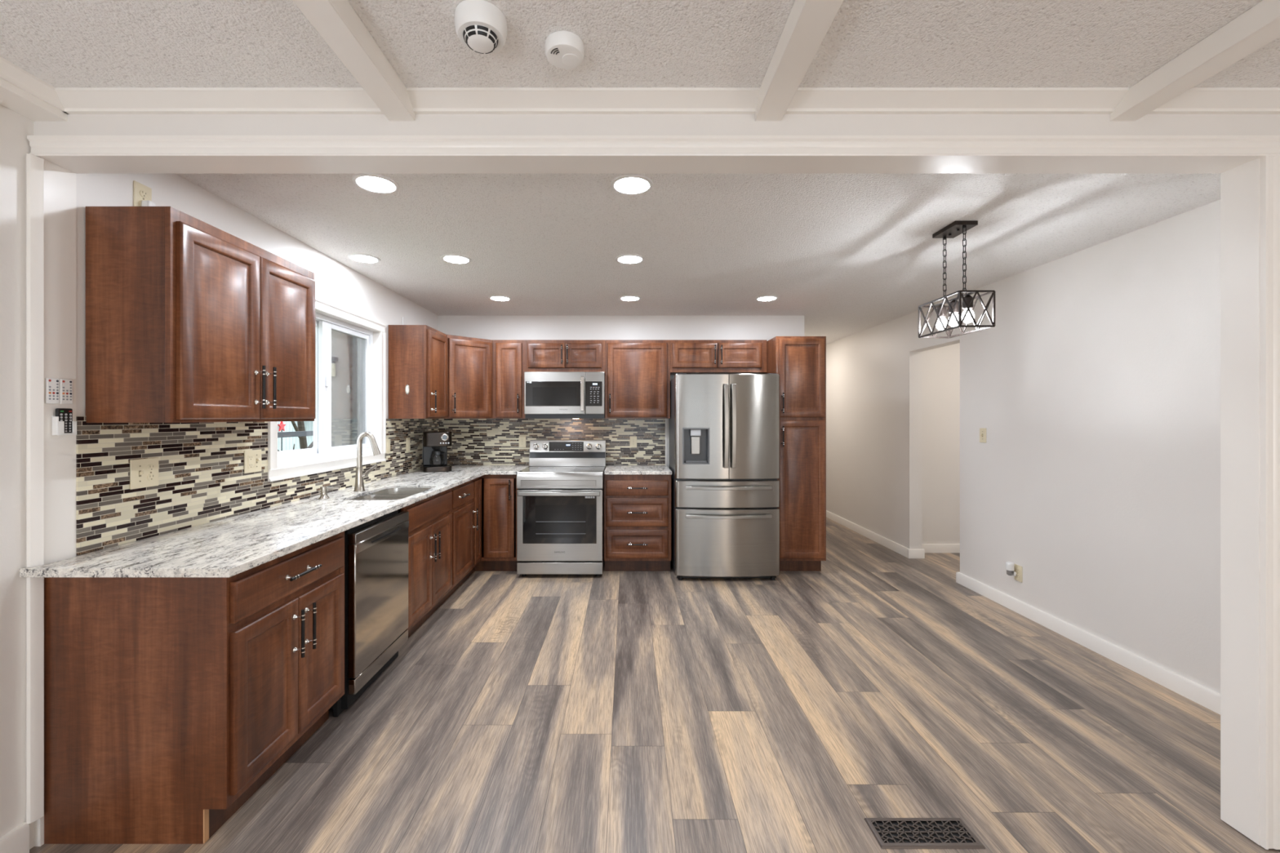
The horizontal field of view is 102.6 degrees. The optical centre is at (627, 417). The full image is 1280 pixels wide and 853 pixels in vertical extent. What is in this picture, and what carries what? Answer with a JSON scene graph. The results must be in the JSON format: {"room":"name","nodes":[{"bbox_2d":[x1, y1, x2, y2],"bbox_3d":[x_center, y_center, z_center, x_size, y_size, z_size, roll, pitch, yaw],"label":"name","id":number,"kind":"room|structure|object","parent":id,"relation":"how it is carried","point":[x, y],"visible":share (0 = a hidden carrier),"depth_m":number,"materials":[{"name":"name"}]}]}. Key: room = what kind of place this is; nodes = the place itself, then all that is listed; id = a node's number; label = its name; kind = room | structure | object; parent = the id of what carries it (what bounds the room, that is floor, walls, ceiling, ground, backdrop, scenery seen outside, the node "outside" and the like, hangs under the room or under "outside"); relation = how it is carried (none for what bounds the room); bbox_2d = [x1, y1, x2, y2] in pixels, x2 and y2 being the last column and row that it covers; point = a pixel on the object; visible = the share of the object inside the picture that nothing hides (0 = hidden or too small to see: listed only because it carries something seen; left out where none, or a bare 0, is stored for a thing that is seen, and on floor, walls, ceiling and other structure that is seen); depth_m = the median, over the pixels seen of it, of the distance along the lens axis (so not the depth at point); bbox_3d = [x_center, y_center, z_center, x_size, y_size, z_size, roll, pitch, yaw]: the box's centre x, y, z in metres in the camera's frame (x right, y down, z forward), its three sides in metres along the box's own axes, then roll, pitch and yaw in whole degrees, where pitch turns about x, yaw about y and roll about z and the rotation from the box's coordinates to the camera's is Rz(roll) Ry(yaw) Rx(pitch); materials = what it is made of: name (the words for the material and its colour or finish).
{"room":"kitchen","nodes":[
{"label":"kitchen","id":0,"kind":"room"},
{"bbox_2d":[0,104,439,849],"bbox_3d":[-2.015,0.185,0.835,0.170,2.460,9.070,0,0,0],"label":"wall","id":1,"kind":"structure","parent":0,"point":[202,479],"depth_m":1.97,"materials":[{"name":"paint"}]},
{"bbox_2d":[0,822,29,852],"bbox_3d":[-1.947,1.363,-0.970,0.020,0.104,5.260,0,0,0],"label":"baseboard","id":2,"kind":"structure","parent":1,"relation":"attached to","point":[17,840],"depth_m":1.63,"materials":[{"name":"paint"}]},
{"bbox_2d":[26,153,44,824],"bbox_3d":[-1.940,0.231,1.673,0.030,2.168,0.033,0,0,0],"label":"trim","id":3,"kind":"structure","parent":1,"relation":"attached to","point":[34,164],"depth_m":1.67,"materials":[{"name":"paint"}]},
{"bbox_2d":[44,377,59,404],"bbox_3d":[-1.931,-0.089,1.722,0.008,0.086,0.040,0,0,0],"label":"remote control","id":4,"kind":"object","parent":1,"relation":"attached to","point":[51,384],"visible":1,"depth_m":1.72,"materials":[{"name":"white plastic"}]},
{"bbox_2d":[34,159,75,846],"bbox_3d":[-1.946,0.279,1.745,0.021,2.272,0.110,0,0,0],"label":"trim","id":5,"kind":"structure","parent":1,"relation":"attached to","point":[60,183],"depth_m":1.75,"materials":[{"name":"paint"}]},
{"bbox_2d":[51,416,76,435],"bbox_3d":[-1.926,0.028,1.753,0.020,0.065,0.062,0,0,0],"label":"cradle","id":6,"kind":"object","parent":1,"relation":"attached to","point":[57,427],"visible":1,"depth_m":1.73,"materials":[{"name":"white plastic"}]},
{"bbox_2d":[55,408,72,432],"bbox_3d":[-1.927,0.011,1.753,0.010,0.084,0.050,0,0,0],"label":"remote control","id":7,"kind":"object","parent":6,"relation":"in","point":[65,415],"visible":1,"depth_m":1.76,"materials":[{"name":"black plastic"}]},
{"bbox_2d":[59,378,72,404],"bbox_3d":[-1.931,-0.089,1.763,0.008,0.086,0.040,0,0,0],"label":"remote control","id":8,"kind":"object","parent":1,"relation":"attached to","point":[65,384],"visible":1,"depth_m":1.76,"materials":[{"name":"white plastic"}]},
{"bbox_2d":[133,180,151,206],"bbox_3d":[-1.933,-0.872,2.045,0.010,0.115,0.073,0,0,0],"label":"wall outlet","id":9,"kind":"object","parent":1,"relation":"attached to","point":[141,193],"visible":0.74,"depth_m":2.03,"materials":[{"name":"beige plastic"}]},
{"bbox_2d":[139,190,147,197],"bbox_3d":[-1.931,-0.891,2.045,0.004,0.028,0.033,0,0,0],"label":"receptacle","id":10,"kind":"object","parent":9,"relation":"attached to","point":[143,193],"depth_m":2.04,"materials":[{"name":"beige plastic"}]},
{"bbox_2d":[129,457,158,489],"bbox_3d":[-1.918,0.222,2.045,0.022,0.115,0.118,0,0,0],"label":"switch plate","id":11,"kind":"object","parent":1,"relation":"attached to","point":[144,473],"visible":1,"depth_m":2.04,"materials":[{"name":"beige plastic"}]},
{"bbox_2d":[146,464,155,471],"bbox_3d":[-1.923,0.203,2.068,0.004,0.028,0.033,0,0,0],"label":"receptacle","id":12,"kind":"object","parent":11,"relation":"attached to","point":[149,467],"depth_m":2.07,"materials":[{"name":"beige plastic"}]},
{"bbox_2d":[146,473,155,480],"bbox_3d":[-1.923,0.241,2.068,0.004,0.028,0.033,0,0,0],"label":"receptacle","id":13,"kind":"object","parent":11,"relation":"attached to","point":[150,477],"depth_m":2.07,"materials":[{"name":"beige plastic"}]},
{"bbox_2d":[141,200,155,206],"bbox_3d":[-1.904,-0.806,2.140,0.048,0.112,0.220,0,0,0],"label":"plug","id":14,"kind":"object","parent":1,"relation":"attached to","point":[144,203],"visible":0.39,"depth_m":2.03,"materials":[{"name":"white plastic"}]},
{"bbox_2d":[85,206,315,422],"bbox_3d":[-1.750,-0.367,2.248,0.367,0.772,0.842,0,0,0],"label":"upper cabinet","id":15,"kind":"object","parent":1,"relation":"attached to","point":[188,320],"visible":1,"depth_m":1.88,"materials":[{"name":"brown wood"}]},
{"bbox_2d":[244,448,261,473],"bbox_3d":[-1.918,0.225,2.636,0.022,0.115,0.118,0,0,0],"label":"switch plate","id":16,"kind":"object","parent":1,"relation":"attached to","point":[252,458],"visible":1,"depth_m":2.63,"materials":[{"name":"beige plastic"}]},
{"bbox_2d":[248,454,253,468],"bbox_3d":[-1.923,0.225,2.613,0.004,0.067,0.033,0,0,0],"label":"receptacle","id":17,"kind":"object","parent":16,"relation":"attached to","point":[250,456],"depth_m":2.61,"materials":[{"name":"beige plastic"}]},
{"bbox_2d":[267,297,386,481],"bbox_3d":[-1.996,-0.195,3.408,0.159,1.080,1.315,0,0,0],"label":"window","id":18,"kind":"structure","parent":1,"relation":"in","point":[323,457],"depth_m":3.50,"materials":[{"name":"paint"}]},
{"bbox_2d":[385,439,390,453],"bbox_3d":[-1.925,0.231,4.120,0.009,0.115,0.075,0,0,0],"label":"switch plate","id":19,"kind":"object","parent":1,"relation":"attached to","point":[388,441],"visible":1,"depth_m":4.11,"materials":[{"name":"beige plastic"}]},
{"bbox_2d":[405,437,409,450],"bbox_3d":[-1.925,0.235,4.500,0.009,0.115,0.075,0,0,0],"label":"switch plate","id":20,"kind":"object","parent":1,"relation":"attached to","point":[407,439],"visible":1,"depth_m":4.48,"materials":[{"name":"beige plastic"}]},
{"bbox_2d":[388,324,447,418],"bbox_3d":[-1.750,-0.369,4.379,0.367,0.758,0.474,0,0,0],"label":"upper cabinet","id":21,"kind":"object","parent":1,"relation":"attached to","point":[418,353],"visible":1,"depth_m":4.14,"materials":[{"name":"brown wood"}]},
{"bbox_2d":[404,384,409,394],"bbox_3d":[-1.778,-0.225,4.134,0.034,0.082,0.014,0,0,0],"label":"hook","id":22,"kind":"object","parent":21,"relation":"attached to","point":[406,388],"visible":1,"depth_m":4.13,"materials":[{"name":"white plastic"}]},
{"bbox_2d":[438,315,804,466],"bbox_3d":[-0.063,0.185,5.306,3.750,2.460,0.128,0,0,0],"label":"wall","id":23,"kind":"structure","parent":0,"point":[767,327],"depth_m":5.25,"materials":[{"name":"paint"}]},
{"bbox_2d":[446,334,492,418],"bbox_3d":[-1.621,-0.369,4.930,0.633,0.758,0.641,0,0,0],"label":"upper cabinet","id":24,"kind":"object","parent":23,"relation":"attached to","point":[469,359],"visible":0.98,"depth_m":4.76,"materials":[{"name":"brown wood"}]},
{"bbox_2d":[492,339,526,418],"bbox_3d":[-1.137,-0.369,5.065,0.331,0.758,0.367,0,0,0],"label":"upper cabinet","id":25,"kind":"object","parent":23,"relation":"attached to","point":[508,356],"visible":0.84,"depth_m":4.93,"materials":[{"name":"brown wood"}]},
{"bbox_2d":[519,435,525,447],"bbox_3d":[-1.074,0.249,5.237,0.073,0.115,0.010,0,0,0],"label":"wall outlet","id":26,"kind":"object","parent":23,"relation":"attached to","point":[522,438],"visible":1,"depth_m":5.24,"materials":[{"name":"beige plastic"}]},
{"bbox_2d":[526,339,604,372],"bbox_3d":[-0.594,-0.590,5.065,0.755,0.316,0.367,0,0,0],"label":"upper cabinet","id":27,"kind":"object","parent":23,"relation":"attached to","point":[542,355],"visible":0.85,"depth_m":4.93,"materials":[{"name":"brown wood"}]},
{"bbox_2d":[524,372,604,418],"bbox_3d":[-0.596,-0.207,5.009,0.757,0.445,0.462,0,0,0],"label":"microwave","id":28,"kind":"object","parent":27,"relation":"attached to","point":[547,395],"visible":1,"depth_m":4.83,"materials":[{"name":"grey metal"}]},
{"bbox_2d":[630,435,636,447],"bbox_3d":[0.060,0.249,5.237,0.073,0.115,0.010,0,0,0],"label":"wall outlet","id":29,"kind":"object","parent":23,"relation":"attached to","point":[633,438],"visible":1,"depth_m":5.24,"materials":[{"name":"beige plastic"}]},
{"bbox_2d":[604,339,670,418],"bbox_3d":[0.098,-0.369,5.065,0.626,0.758,0.367,0,0,0],"label":"upper cabinet","id":30,"kind":"object","parent":23,"relation":"attached to","point":[637,371],"visible":1,"depth_m":4.93,"materials":[{"name":"brown wood"}]},
{"bbox_2d":[665,418,666,465],"bbox_3d":[0.395,0.247,5.244,0.018,0.475,0.012,0,0,0],"label":"trim","id":31,"kind":"structure","parent":23,"relation":"attached to","point":[665,419],"depth_m":5.24,"materials":[{"name":"paint"}]},
{"bbox_2d":[670,339,767,374],"bbox_3d":[0.879,-0.592,5.065,0.934,0.313,0.367,0,0,0],"label":"upper cabinet","id":32,"kind":"object","parent":23,"relation":"attached to","point":[686,356],"visible":0.93,"depth_m":4.93,"materials":[{"name":"brown wood"}]},
{"bbox_2d":[0,0,1279,344],"bbox_3d":[1.300,-1.095,2.700,6.800,0.100,12.800,0,0,0],"label":"ceiling","id":33,"kind":"structure","parent":0,"point":[850,254],"depth_m":2.22,"materials":[{"name":"white paint"}]},
{"bbox_2d":[0,56,69,120],"bbox_3d":[-1.885,-1.001,-0.955,0.143,0.088,5.290,0,0,0],"label":"ceiling beam","id":34,"kind":"structure","parent":33,"relation":"attached to","point":[22,92],"depth_m":1.59,"materials":[{"name":"paint"}]},
{"bbox_2d":[292,0,414,120],"bbox_3d":[-0.743,-1.011,-0.955,0.086,0.068,5.290,0,0,0],"label":"ceiling beam","id":35,"kind":"structure","parent":33,"relation":"attached to","point":[336,21],"depth_m":1.39,"materials":[{"name":"paint"}]},
{"bbox_2d":[347,253,380,263],"bbox_3d":[-1.725,-1.040,3.360,0.192,0.008,0.192,0,0,0],"label":"recessed light","id":36,"kind":"object","parent":33,"relation":"in","point":[363,258],"visible":1,"depth_m":3.34,"materials":[{"name":"white plastic"}]},
{"bbox_2d":[351,173,399,193],"bbox_3d":[-1.120,-1.040,2.285,0.192,0.008,0.192,0,0,0],"label":"recessed light","id":37,"kind":"object","parent":33,"relation":"in","point":[375,183],"visible":1,"depth_m":2.27,"materials":[{"name":"white plastic"}]},
{"bbox_2d":[440,253,471,263],"bbox_3d":[-1.127,-1.040,3.374,0.192,0.008,0.192,0,0,0],"label":"recessed light","id":38,"kind":"object","parent":33,"relation":"in","point":[451,258],"visible":1,"depth_m":3.36,"materials":[{"name":"white plastic"}]},
{"bbox_2d":[453,0,506,53],"bbox_3d":[-0.384,-1.008,1.345,0.134,0.074,0.134,0,0,0],"label":"smoke detector","id":39,"kind":"object","parent":33,"relation":"attached to","point":[481,26],"visible":1,"depth_m":1.31,"materials":[{"name":"white plastic"}]},
{"bbox_2d":[488,295,511,301],"bbox_3d":[-1.116,-1.040,4.486,0.192,0.008,0.192,0,0,0],"label":"recessed light","id":40,"kind":"object","parent":33,"relation":"in","point":[498,298],"visible":1,"depth_m":4.46,"materials":[{"name":"white plastic"}]},
{"bbox_2d":[545,31,584,69],"bbox_3d":[-0.176,-1.025,1.438,0.110,0.038,0.110,0,0,0],"label":"smoke detector","id":41,"kind":"object","parent":33,"relation":"attached to","point":[565,50],"visible":1,"depth_m":1.41,"materials":[{"name":"white plastic"}]},
{"bbox_2d":[618,295,640,301],"bbox_3d":[0.022,-1.040,4.486,0.192,0.008,0.192,0,0,0],"label":"recessed light","id":42,"kind":"object","parent":33,"relation":"in","point":[626,298],"visible":1,"depth_m":4.46,"materials":[{"name":"white plastic"}]},
{"bbox_2d":[615,253,644,263],"bbox_3d":[0.017,-1.040,3.374,0.192,0.008,0.192,0,0,0],"label":"recessed light","id":43,"kind":"object","parent":33,"relation":"in","point":[628,258],"visible":1,"depth_m":3.36,"materials":[{"name":"white plastic"}]},
{"bbox_2d":[610,174,653,195],"bbox_3d":[0.020,-1.040,2.297,0.192,0.008,0.192,0,0,0],"label":"recessed light","id":44,"kind":"object","parent":33,"relation":"in","point":[631,184],"visible":1,"depth_m":2.28,"materials":[{"name":"white plastic"}]},
{"bbox_2d":[755,295,777,301],"bbox_3d":[1.220,-1.040,4.486,0.192,0.008,0.192,0,0,0],"label":"recessed light","id":45,"kind":"object","parent":33,"relation":"in","point":[766,298],"visible":1,"depth_m":4.46,"materials":[{"name":"white plastic"}]},
{"bbox_2d":[755,0,843,120],"bbox_3d":[0.463,-1.011,-0.955,0.088,0.068,5.290,0,0,0],"label":"ceiling beam","id":46,"kind":"structure","parent":33,"relation":"attached to","point":[808,22],"depth_m":1.39,"materials":[{"name":"paint"}]},
{"bbox_2d":[918,220,995,337],"bbox_3d":[1.800,-0.755,2.823,0.184,0.579,0.375,0,0,0],"label":"pendant light","id":47,"kind":"object","parent":33,"relation":"hanging from","point":[955,228],"visible":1,"depth_m":2.77,"materials":[{"name":"brown metal"}]},
{"bbox_2d":[937,304,946,317],"bbox_3d":[1.800,-0.612,2.936,0.048,0.072,0.048,0,0,0],"label":"socket","id":48,"kind":"object","parent":47,"relation":"attached to","point":[943,313],"depth_m":2.92,"materials":[{"name":"brown metal"}]},
{"bbox_2d":[949,299,958,313],"bbox_3d":[1.800,-0.612,2.823,0.048,0.072,0.048,0,0,0],"label":"socket","id":49,"kind":"object","parent":47,"relation":"attached to","point":[952,301],"depth_m":2.81,"materials":[{"name":"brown metal"}]},
{"bbox_2d":[962,294,973,309],"bbox_3d":[1.800,-0.612,2.710,0.048,0.072,0.048,0,0,0],"label":"socket","id":50,"kind":"object","parent":47,"relation":"attached to","point":[968,298],"depth_m":2.69,"materials":[{"name":"brown metal"}]},
{"bbox_2d":[1110,0,1279,120],"bbox_3d":[1.633,-1.011,-0.955,0.085,0.068,5.290,0,0,0],"label":"ceiling beam","id":51,"kind":"structure","parent":33,"relation":"attached to","point":[1258,26],"depth_m":1.43,"materials":[{"name":"paint"}]},
{"bbox_2d":[29,517,1279,852],"bbox_3d":[1.189,1.415,2.700,6.641,0.001,12.600,0,0,0],"label":"floor","id":52,"kind":"structure","parent":0,"point":[610,712],"depth_m":2.26,"materials":[{"name":"brown wood"}]},
{"bbox_2d":[44,531,344,844],"bbox_3d":[-1.601,0.965,2.055,0.669,0.900,0.710,0,0,0],"label":"base cabinet","id":53,"kind":"object","parent":52,"relation":"on","point":[170,702],"visible":0.79,"depth_m":1.70,"materials":[{"name":"brown wood"}]},
{"bbox_2d":[328,510,408,716],"bbox_3d":[-1.606,0.979,2.735,0.619,0.872,0.630,0,0,0],"label":"dishwasher","id":54,"kind":"object","parent":52,"relation":"on","point":[376,550],"visible":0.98,"depth_m":2.64,"materials":[{"name":"metal"}]},
{"bbox_2d":[400,488,452,637],"bbox_3d":[-1.601,0.965,3.456,0.669,0.900,0.808,0,0,0],"label":"base cabinet","id":55,"kind":"object","parent":52,"relation":"on","point":[430,518],"visible":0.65,"depth_m":3.40,"materials":[{"name":"brown wood"}]},
{"bbox_2d":[440,480,478,604],"bbox_3d":[-1.601,0.965,4.131,0.669,0.900,0.540,0,0,0],"label":"base cabinet","id":56,"kind":"object","parent":52,"relation":"on","point":[463,511],"visible":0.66,"depth_m":4.09,"materials":[{"name":"brown wood"}]},
{"bbox_2d":[463,475,518,582],"bbox_3d":[-1.453,0.965,4.822,0.950,0.900,0.835,0,0,0],"label":"base cabinet","id":57,"kind":"object","parent":52,"relation":"on","point":[495,498],"visible":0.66,"depth_m":4.63,"materials":[{"name":"brown wood"}]},
{"bbox_2d":[19,465,528,577],"bbox_3d":[-1.466,0.499,3.443,0.975,0.029,3.596,0,0,0],"label":"countertop","id":58,"kind":"structure","parent":57,"relation":"on","point":[229,547],"depth_m":2.08,"materials":[{"name":"stone"}]},
{"bbox_2d":[318,486,339,499],"bbox_3d":[-1.783,0.449,3.060,0.115,0.071,0.058,0,0,0],"label":"soap dispenser","id":59,"kind":"object","parent":58,"relation":"on","point":[324,495],"visible":1,"depth_m":3.05,"materials":[{"name":"silver metal"}]},
{"bbox_2d":[353,431,380,492],"bbox_3d":[-1.714,0.289,3.376,0.166,0.392,0.067,0,0,-7],"label":"kitchen faucet","id":60,"kind":"object","parent":58,"relation":"on","point":[359,483],"visible":1,"depth_m":3.36,"materials":[{"name":"silver metal"}]},
{"bbox_2d":[348,488,431,513],"bbox_3d":[-1.526,0.598,3.335,0.346,0.191,0.647,0,0,0],"label":"sink","id":61,"kind":"object","parent":58,"relation":"in","point":[388,494],"visible":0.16,"depth_m":3.35,"materials":[{"name":"metal"}]},
{"bbox_2d":[422,431,452,472],"bbox_3d":[-1.730,0.307,4.660,0.248,0.355,0.245,0,0,-22],"label":"coffee maker","id":62,"kind":"object","parent":58,"relation":"on","point":[440,440],"visible":1,"depth_m":4.58,"materials":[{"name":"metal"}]},
{"bbox_2d":[431,446,442,450],"bbox_3d":[-1.725,0.277,4.643,0.110,0.036,0.110,0,0,-22],"label":"basket","id":63,"kind":"object","parent":62,"relation":"on","point":[433,448],"depth_m":4.61,"materials":[{"name":"black plastic"}]},
{"bbox_2d":[429,450,446,466],"bbox_3d":[-1.716,0.368,4.639,0.138,0.137,0.139,0,0,-22],"label":"coffee carafe","id":64,"kind":"object","parent":62,"relation":"on","point":[433,452],"visible":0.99,"depth_m":4.61,"materials":[{"name":"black glass"}]},
{"bbox_2d":[516,440,605,576],"bbox_3d":[-0.596,0.821,4.800,0.757,1.188,0.720,0,0,0],"label":"range","id":65,"kind":"object","parent":52,"relation":"on","point":[560,495],"visible":1,"depth_m":4.50,"materials":[{"name":"grey metal"}]},
{"bbox_2d":[519,466,605,471],"bbox_3d":[-0.596,0.492,4.800,0.757,0.016,0.540,0,0,0],"label":"cooktop","id":66,"kind":"object","parent":65,"relation":"in","point":[531,468],"depth_m":4.83,"materials":[{"name":"silver glass"}]},
{"bbox_2d":[604,474,671,571],"bbox_3d":[0.092,0.965,4.911,0.608,0.900,0.659,0,0,0],"label":"base cabinet","id":67,"kind":"object","parent":52,"relation":"on","point":[637,507],"visible":0.85,"depth_m":4.63,"materials":[{"name":"brown wood"}]},
{"bbox_2d":[604,465,671,474],"bbox_3d":[0.095,0.499,4.920,0.610,0.029,0.641,0,0,0],"label":"countertop","id":68,"kind":"structure","parent":67,"relation":"on","point":[610,469],"depth_m":4.75,"materials":[{"name":"stone"}]},
{"bbox_2d":[668,373,779,580],"bbox_3d":[0.865,0.516,4.762,0.906,1.797,0.876,0,0,0],"label":"refrigerator","id":69,"kind":"object","parent":52,"relation":"on","point":[724,428],"visible":0.99,"depth_m":4.40,"materials":[{"name":"grey metal"}]},
{"bbox_2d":[763,336,826,571],"bbox_3d":[1.573,0.340,4.911,0.453,2.151,0.659,0,0,0],"label":"pantry cabinet","id":70,"kind":"object","parent":52,"relation":"on","point":[800,362],"visible":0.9,"depth_m":4.63,"materials":[{"name":"brown wood"}]},
{"bbox_2d":[863,817,985,848],"bbox_3d":[1.004,1.411,1.743,0.341,0.007,0.126,0,0,0],"label":"floor vent","id":71,"kind":"object","parent":52,"relation":"in","point":[889,833],"visible":1,"depth_m":1.74,"materials":[{"name":"metal"}]},
{"bbox_2d":[871,821,976,842],"bbox_3d":[1.004,1.411,1.743,0.313,0.004,0.099,0,0,0],"label":"grille","id":72,"kind":"object","parent":71,"relation":"attached to","point":[883,831],"depth_m":1.74,"materials":[{"name":"metal"}]},
{"bbox_2d":[34,114,1279,135],"bbox_3d":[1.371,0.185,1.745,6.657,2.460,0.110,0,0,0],"label":"ceiling beam","id":73,"kind":"structure","parent":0,"point":[76,124],"depth_m":1.69,"materials":[{"name":"paint"}]},
{"bbox_2d":[44,158,1256,173],"bbox_3d":[0.063,-0.865,1.745,4.040,0.015,0.110,0,0,0],"label":"trim","id":74,"kind":"structure","parent":73,"relation":"attached to","point":[74,165],"depth_m":1.73,"materials":[{"name":"paint"}]},
{"bbox_2d":[26,135,1279,158],"bbox_3d":[0.097,-0.886,1.678,4.097,0.062,0.024,0,0,0],"label":"trim","id":75,"kind":"structure","parent":73,"relation":"attached to","point":[42,146],"depth_m":1.67,"materials":[{"name":"paint"}]},
{"bbox_2d":[54,87,1279,114],"bbox_3d":[1.365,-1.022,1.657,6.470,0.045,0.066,0,0,0],"label":"trim","id":76,"kind":"structure","parent":73,"relation":"attached to","point":[75,100],"depth_m":1.65,"materials":[{"name":"paint"}]},
{"bbox_2d":[1220,158,1259,845],"bbox_3d":[2.091,0.270,1.745,0.017,2.283,0.110,0,0,0],"label":"trim","id":77,"kind":"structure","parent":73,"relation":"attached to","point":[1240,184],"depth_m":1.74,"materials":[{"name":"paint"}]},
{"bbox_2d":[1259,155,1279,849],"bbox_3d":[2.116,0.277,1.678,0.062,2.268,0.024,0,0,0],"label":"trim","id":78,"kind":"structure","parent":73,"relation":"attached to","point":[1269,166],"depth_m":1.68,"materials":[{"name":"paint"}]},
{"bbox_2d":[922,342,959,543],"bbox_3d":[3.833,0.185,5.420,1.734,2.460,0.100,0,0,0],"label":"wall","id":79,"kind":"structure","parent":0,"point":[940,366],"depth_m":5.37,"materials":[{"name":"paint"}]},
{"bbox_2d":[922,543,959,552],"bbox_3d":[3.783,1.370,5.360,1.634,0.090,0.020,0,0,0],"label":"baseboard","id":80,"kind":"structure","parent":79,"relation":"attached to","point":[928,548],"depth_m":5.35,"materials":[{"name":"paint"}]},
{"bbox_2d":[826,199,1220,693],"bbox_3d":[2.903,0.185,5.400,0.126,2.460,7.200,0,0,0],"label":"wall","id":81,"kind":"structure","parent":0,"point":[1094,388],"depth_m":3.19,"materials":[{"name":"paint"}]},
{"bbox_2d":[826,510,924,558],"bbox_3d":[2.900,1.370,7.070,0.160,0.090,3.860,0,0,0],"label":"baseboard","id":82,"kind":"structure","parent":81,"relation":"attached to","point":[909,553],"depth_m":5.75,"materials":[{"name":"paint"}]},
{"bbox_2d":[979,427,986,442],"bbox_3d":[2.828,0.143,4.090,0.022,0.115,0.073,0,0,0],"label":"light switch","id":83,"kind":"object","parent":81,"relation":"attached to","point":[982,431],"visible":1,"depth_m":4.09,"materials":[{"name":"beige plastic"}]},
{"bbox_2d":[1013,564,1022,582],"bbox_3d":[2.835,1.130,3.720,0.010,0.115,0.073,0,0,0],"label":"wall outlet","id":84,"kind":"object","parent":81,"relation":"attached to","point":[1018,569],"visible":1,"depth_m":3.71,"materials":[{"name":"beige plastic"}]},
{"bbox_2d":[1005,561,1016,576],"bbox_3d":[2.799,1.108,3.745,0.060,0.098,0.052,0,0,0],"label":"air freshener","id":85,"kind":"object","parent":84,"relation":"attached to","point":[1010,566],"visible":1,"depth_m":3.73,"materials":[{"name":"white plastic"}]},
{"bbox_2d":[955,572,1220,715],"bbox_3d":[2.893,1.370,3.100,0.146,0.090,2.600,0,0,0],"label":"baseboard","id":86,"kind":"structure","parent":81,"relation":"attached to","point":[1207,698],"depth_m":3.03,"materials":[{"name":"paint"}]},
{"label":"outside","id":87,"kind":"structure","parent":0,"visible":0},
{"bbox_3d":[-16.050,1.765,12.000,27.900,0.100,36.000,0,0,0],"label":"ground","id":88,"kind":"structure","parent":87,"visible":0},
{"bbox_2d":[277,421,285,451],"bbox_3d":[-6.915,0.885,10.250,0.030,1.660,0.228,0,0,0],"label":"star","id":89,"kind":"object","parent":88,"relation":"on","point":[281,425],"visible":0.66,"depth_m":10.24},
{"bbox_2d":[277,421,313,451],"bbox_3d":[-7.030,0.515,10.508,0.060,2.400,11.016,0,0,0],"label":"fence","id":90,"kind":"object","parent":88,"relation":"on","point":[288,443],"visible":0.03,"depth_m":10.69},
{"bbox_2d":[277,421,313,451],"bbox_3d":[-5.270,0.415,8.274,0.200,2.608,2.066,0,0,0],"label":"bare tree","id":91,"kind":"object","parent":88,"relation":"on","point":[303,440],"visible":0.07,"depth_m":8.29,"materials":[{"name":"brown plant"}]},
{"bbox_2d":[277,431,313,437],"bbox_3d":[-4.200,0.790,7.250,0.060,1.850,4.700,0,0,0],"label":"porch railing","id":92,"kind":"object","parent":88,"relation":"on","point":[297,433],"visible":0.02,"depth_m":6.43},
{"bbox_2d":[331,329,349,446],"bbox_3d":[-2.755,0.065,5.665,1.290,3.300,0.170,0,0,0],"label":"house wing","id":93,"kind":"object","parent":88,"relation":"on","point":[340,383],"visible":0.02,"depth_m":5.60,"materials":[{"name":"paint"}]},
{"bbox_2d":[331,356,337,376],"bbox_3d":[-3.200,-0.550,5.564,0.080,0.210,0.068,0,0,0],"label":"lantern","id":94,"kind":"object","parent":93,"relation":"attached to","point":[334,359],"visible":0.68,"depth_m":5.54,"materials":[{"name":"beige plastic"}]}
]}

